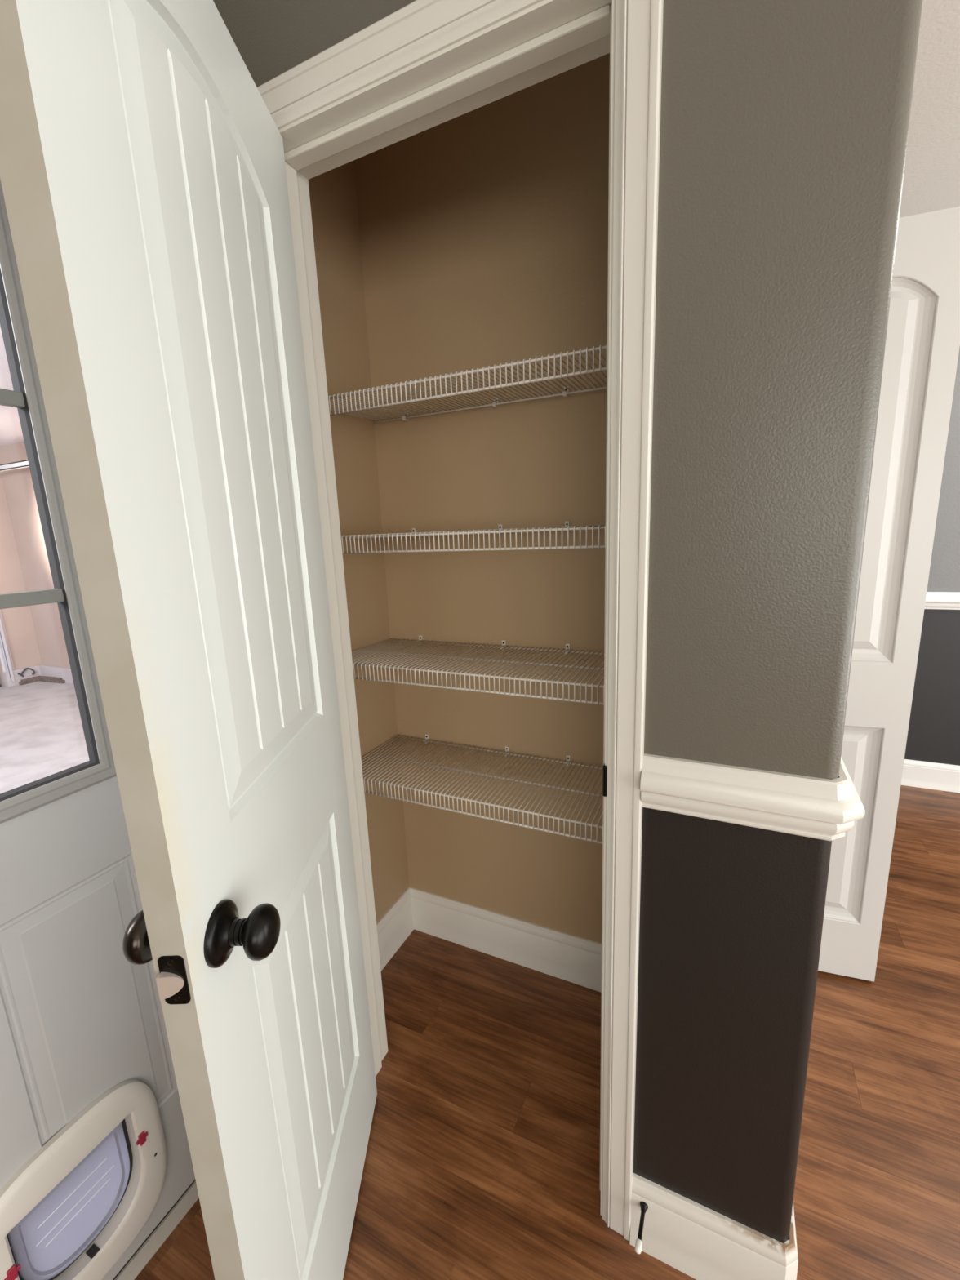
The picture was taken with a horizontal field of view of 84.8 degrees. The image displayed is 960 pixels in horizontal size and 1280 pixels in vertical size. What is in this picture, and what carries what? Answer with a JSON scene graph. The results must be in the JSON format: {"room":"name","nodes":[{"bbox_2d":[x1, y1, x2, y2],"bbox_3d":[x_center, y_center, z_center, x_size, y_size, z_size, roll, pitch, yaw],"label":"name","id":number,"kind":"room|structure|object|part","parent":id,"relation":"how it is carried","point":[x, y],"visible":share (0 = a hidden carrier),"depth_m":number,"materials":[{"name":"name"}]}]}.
{"room":"hallway","nodes":[
{"label":"hallway","id":0,"kind":"room"},
{"bbox_2d":[0,472,41,686],"bbox_3d":[-6.544,-0.259,3.533,0.120,2.620,5.720,3,13,25],"label":"wall","id":1,"kind":"structure","parent":0,"point":[18,621],"depth_m":5.98,"materials":[{"name":"paint"}]},
{"bbox_2d":[0,459,29,681],"bbox_3d":[-3.932,-0.564,5.113,3.219,2.368,0.170,3,13,25],"label":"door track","id":2,"kind":"object","parent":1,"relation":"attached to","point":[6,658],"visible":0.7,"depth_m":5.88,"materials":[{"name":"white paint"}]},
{"bbox_2d":[17,667,35,676],"bbox_3d":[-5.240,0.375,6.061,0.057,0.098,0.158,3,13,25],"label":"cable loop","id":3,"kind":"object","parent":1,"relation":"attached to","point":[25,668],"visible":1,"depth_m":6.05,"materials":[{"name":"black"}]},
{"bbox_2d":[0,441,70,667],"bbox_3d":[-2.514,-0.682,4.784,6.450,2.620,0.100,3,13,25],"label":"wall","id":4,"kind":"structure","parent":0,"point":[18,486],"depth_m":5.87,"materials":[{"name":"paint"}]},
{"bbox_2d":[2,663,73,686],"bbox_3d":[-2.483,0.570,4.782,6.240,0.170,0.380,3,13,25],"label":"baseboard","id":5,"kind":"structure","parent":4,"relation":"attached to","point":[42,669],"depth_m":6.04,"materials":[{"name":"white wood"}]},
{"bbox_2d":[0,680,89,793],"bbox_3d":[-3.683,1.223,2.540,6.450,0.100,5.820,3,13,25],"label":"floor","id":6,"kind":"structure","parent":0,"point":[42,734],"depth_m":4.41,"materials":[{"name":"concrete"}]},
{"bbox_2d":[18,675,41,684],"bbox_3d":[-5.196,0.462,6.106,0.044,0.055,0.260,3,13,25],"label":"scrap","id":7,"kind":"object","parent":6,"relation":"on","point":[33,679],"visible":0.79,"depth_m":6.06,"materials":[{"name":"brown wood"}]},
{"bbox_2d":[39,675,65,683],"bbox_3d":[-4.945,0.458,6.074,0.420,0.055,0.044,2,13,21],"label":"scrap","id":8,"kind":"object","parent":6,"relation":"on","point":[43,678],"visible":1,"depth_m":6.05,"materials":[{"name":"brown wood"}]},
{"bbox_2d":[213,0,415,87],"bbox_3d":[-0.131,-0.058,1.034,0.815,2.440,0.114,3,13,25],"label":"wall","id":9,"kind":"structure","parent":0,"point":[278,36],"depth_m":0.85,"materials":[{"name":"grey paint"}]},
{"bbox_2d":[0,0,377,1279],"bbox_3d":[-0.314,0.199,0.807,0.164,2.025,0.616,-2,12,1],"label":"door","id":10,"kind":"structure","parent":9,"relation":"in","point":[143,175],"depth_m":0.59,"materials":[{"name":"white paint"}]},
{"bbox_3d":[-0.366,0.332,0.592,0.054,0.057,0.057,-2,12,1],"label":"knob","id":11,"kind":"part","parent":10,"relation":"part of","materials":[{"name":"brown metal"}]},
{"bbox_3d":[-0.309,0.345,0.532,0.026,0.057,0.001,-2,12,1],"label":"latch plate","id":12,"kind":"part","parent":10,"relation":"part of","materials":[{"name":"black metal"}]},
{"bbox_3d":[-0.255,0.328,0.591,0.054,0.057,0.057,-2,12,1],"label":"knob","id":13,"kind":"part","parent":10,"relation":"part of","materials":[{"name":"black metal"}]},
{"bbox_2d":[257,0,663,1240],"bbox_3d":[-0.048,0.113,1.023,0.725,2.104,0.130,3,13,25],"label":"door frame","id":14,"kind":"structure","parent":9,"relation":"attached to","point":[425,64],"depth_m":0.81,"materials":[{"name":"white paint"}]},
{"bbox_3d":[-0.113,-0.875,0.764,0.725,0.059,0.017,3,13,25],"label":"head casing","id":15,"kind":"part","parent":14,"relation":"part of","materials":[{"name":"white paint"}]},
{"bbox_3d":[0.213,0.231,0.883,0.007,0.055,0.034,3,13,25],"label":"strike plate","id":16,"kind":"part","parent":14,"relation":"part of","materials":[{"name":"black metal"}]},
{"bbox_3d":[0.230,0.142,0.830,0.057,2.104,0.017,3,13,25],"label":"casing","id":17,"kind":"part","parent":14,"relation":"part of","materials":[{"name":"white paint"}]},
{"bbox_2d":[308,160,408,923],"bbox_3d":[-0.081,-0.237,2.252,0.150,2.590,2.376,3,13,25],"label":"wall","id":18,"kind":"structure","parent":0,"point":[332,193],"depth_m":1.50,"materials":[{"name":"beige paint"}]},
{"bbox_2d":[0,0,959,446],"bbox_3d":[-1.858,-1.305,1.051,10.750,0.130,5.870,3,13,25],"label":"ceiling","id":19,"kind":"structure","parent":0,"point":[931,175],"depth_m":1.51,"materials":[{"name":"white paint"}]},
{"bbox_2d":[354,53,609,943],"bbox_3d":[0.187,-0.162,1.472,1.006,2.440,0.115,3,13,25],"label":"wall","id":20,"kind":"structure","parent":0,"point":[483,229],"depth_m":1.42,"materials":[{"name":"beige paint"}]},
{"bbox_2d":[328,343,607,423],"bbox_3d":[0.079,-0.567,1.193,1.004,0.060,0.306,3,13,25],"label":"wire shelf","id":21,"kind":"object","parent":20,"relation":"attached to","point":[566,393],"visible":0.66,"depth_m":1.19,"materials":[{"name":"white metal"}]},
{"bbox_3d":[0.016,-0.548,1.062,0.990,0.006,0.006,3,13,25],"label":"rod","id":22,"kind":"part","parent":21,"relation":"part of","materials":[{"name":"white plastic"}]},
{"bbox_3d":[0.017,-0.512,1.068,0.990,0.006,0.006,3,13,25],"label":"rod","id":23,"kind":"part","parent":21,"relation":"part of","materials":[{"name":"white plastic"}]},
{"bbox_3d":[0.075,-0.576,1.184,0.990,0.006,0.006,3,13,25],"label":"rod","id":24,"kind":"part","parent":21,"relation":"part of","materials":[{"name":"white plastic"}]},
{"bbox_3d":[0.139,-0.606,1.316,0.990,0.006,0.006,3,13,25],"label":"rod","id":25,"kind":"part","parent":21,"relation":"part of","materials":[{"name":"white plastic"}]},
{"bbox_2d":[341,520,605,553],"bbox_3d":[0.092,-0.251,1.259,1.004,0.060,0.306,3,13,25],"label":"wire shelf","id":26,"kind":"object","parent":20,"relation":"attached to","point":[500,531],"visible":0.7,"depth_m":1.14,"materials":[{"name":"white metal"}]},
{"bbox_3d":[0.029,-0.196,1.134,0.990,0.006,0.006,3,13,25],"label":"rod","id":27,"kind":"part","parent":26,"relation":"part of","materials":[{"name":"white plastic"}]},
{"bbox_3d":[0.029,-0.232,1.128,0.990,0.006,0.006,3,13,25],"label":"rod","id":28,"kind":"part","parent":26,"relation":"part of","materials":[{"name":"white plastic"}]},
{"bbox_2d":[351,635,604,705],"bbox_3d":[0.104,0.066,1.325,1.004,0.060,0.306,3,13,25],"label":"wire shelf","id":29,"kind":"object","parent":20,"relation":"attached to","point":[420,642],"visible":0.73,"depth_m":1.32,"materials":[{"name":"white metal"}]},
{"bbox_3d":[0.041,0.084,1.194,0.990,0.006,0.006,3,13,25],"label":"rod","id":30,"kind":"part","parent":29,"relation":"part of","materials":[{"name":"white plastic"}]},
{"bbox_3d":[0.042,0.120,1.200,0.990,0.006,0.006,3,13,25],"label":"rod","id":31,"kind":"part","parent":29,"relation":"part of","materials":[{"name":"white plastic"}]},
{"bbox_3d":[0.100,0.057,1.315,0.990,0.006,0.006,3,13,25],"label":"rod","id":32,"kind":"part","parent":29,"relation":"part of","materials":[{"name":"white plastic"}]},
{"bbox_3d":[0.164,0.026,1.447,0.990,0.006,0.006,3,13,25],"label":"rod","id":33,"kind":"part","parent":29,"relation":"part of","materials":[{"name":"white plastic"}]},
{"bbox_2d":[361,733,603,844],"bbox_3d":[0.117,0.382,1.391,1.004,0.060,0.306,3,13,25],"label":"wire shelf","id":34,"kind":"object","parent":20,"relation":"attached to","point":[425,740],"visible":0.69,"depth_m":1.39,"materials":[{"name":"white metal"}]},
{"bbox_3d":[0.055,0.436,1.266,0.990,0.006,0.006,3,13,25],"label":"rod","id":35,"kind":"part","parent":34,"relation":"part of","materials":[{"name":"white plastic"}]},
{"bbox_3d":[0.054,0.401,1.259,0.990,0.006,0.006,3,13,25],"label":"rod","id":36,"kind":"part","parent":34,"relation":"part of","materials":[{"name":"white plastic"}]},
{"bbox_3d":[0.113,0.373,1.381,0.990,0.006,0.006,3,13,25],"label":"rod","id":37,"kind":"part","parent":34,"relation":"part of","materials":[{"name":"white plastic"}]},
{"bbox_3d":[0.177,0.343,1.513,0.990,0.006,0.006,3,13,25],"label":"rod","id":38,"kind":"part","parent":34,"relation":"part of","materials":[{"name":"white plastic"}]},
{"bbox_2d":[376,886,601,992],"bbox_3d":[0.116,1.013,1.466,1.006,0.150,0.429,3,13,25],"label":"baseboard","id":39,"kind":"structure","parent":20,"relation":"attached to","point":[566,957],"depth_m":1.71,"materials":[{"name":"white wood"}]},
{"bbox_2d":[134,785,959,1279],"bbox_3d":[1.705,1.407,-0.071,5.288,0.120,5.846,3,13,25],"label":"floor","id":40,"kind":"structure","parent":0,"point":[482,1157],"depth_m":1.23,"materials":[{"name":"brown wood"}]},
{"bbox_2d":[633,0,922,1243],"bbox_3d":[0.521,-0.097,1.098,0.306,2.440,0.800,3,13,25],"label":"wall","id":41,"kind":"structure","parent":0,"point":[784,124],"depth_m":0.70,"materials":[{"name":"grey paint"}]},
{"bbox_2d":[635,1201,648,1253],"bbox_3d":[0.295,1.078,0.963,0.015,0.015,0.074,3,13,25],"label":"door stop","id":42,"kind":"object","parent":41,"relation":"attached to","point":[638,1244],"visible":1,"depth_m":0.96,"materials":[{"name":"black metal"}]},
{"bbox_3d":[0.297,1.078,0.966,0.007,0.007,0.050,3,13,25],"label":"rod","id":43,"kind":"part","parent":42,"relation":"part of","materials":[{"name":"black metal"}]},
{"bbox_2d":[629,1173,798,1279],"bbox_3d":[0.587,1.029,1.299,0.283,0.150,0.802,3,13,25],"label":"baseboard","id":44,"kind":"structure","parent":41,"relation":"attached to","point":[697,1241],"depth_m":0.96,"materials":[{"name":"paint"}]},
{"bbox_2d":[640,753,865,840],"bbox_3d":[0.554,0.155,1.111,0.292,0.087,0.810,3,13,25],"label":"chair rail","id":45,"kind":"object","parent":41,"relation":"attached to","point":[815,807],"visible":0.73,"depth_m":0.76,"materials":[{"name":"white paint"}]},
{"bbox_2d":[817,206,959,981],"bbox_3d":[0.993,0.021,1.423,0.306,2.016,0.043,2,12,18],"label":"door","id":46,"kind":"structure","parent":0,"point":[922,340],"depth_m":1.34,"materials":[{"name":"white paint"}]},
{"bbox_2d":[904,347,959,765],"bbox_3d":[2.324,-0.452,2.453,4.300,2.440,0.120,3,13,25],"label":"wall","id":47,"kind":"structure","parent":0,"point":[934,726],"depth_m":2.54,"materials":[{"name":"grey paint"}]},
{"bbox_2d":[900,759,959,792],"bbox_3d":[2.845,0.718,2.387,2.880,0.136,0.022,3,13,25],"label":"baseboard","id":48,"kind":"structure","parent":47,"relation":"attached to","point":[919,774],"depth_m":2.65,"materials":[{"name":"white wood"}]},
{"bbox_2d":[924,591,959,609],"bbox_3d":[2.808,-0.149,2.202,2.880,0.082,0.030,3,13,25],"label":"chair rail","id":49,"kind":"object","parent":47,"relation":"attached to","point":[934,600],"depth_m":2.49,"materials":[{"name":"white wood"}]},
{"bbox_3d":[-1.304,0.339,-0.272,0.150,2.590,3.350,3,13,25],"label":"wall","id":50,"kind":"structure","parent":0,"visible":0},
{"bbox_2d":[0,178,195,1279],"bbox_3d":[-0.785,0.237,0.675,0.070,2.042,0.912,3,13,25],"label":"door","id":51,"kind":"structure","parent":50,"relation":"in","point":[95,1152],"depth_m":0.88,"materials":[{"name":"white paint"}]},
{"bbox_3d":[-0.713,0.991,0.926,0.066,0.338,0.286,3,13,25],"label":"pet door","id":52,"kind":"part","parent":51,"relation":"part of","materials":[{"name":"beige plastic"}]},
{"bbox_2d":[114,1180,199,1279],"bbox_3d":[-0.832,0.215,0.694,0.167,2.141,1.068,3,13,25],"label":"door frame","id":53,"kind":"structure","parent":50,"relation":"attached to","point":[137,1263],"depth_m":1.05,"materials":[{"name":"white paint"}]}
]}

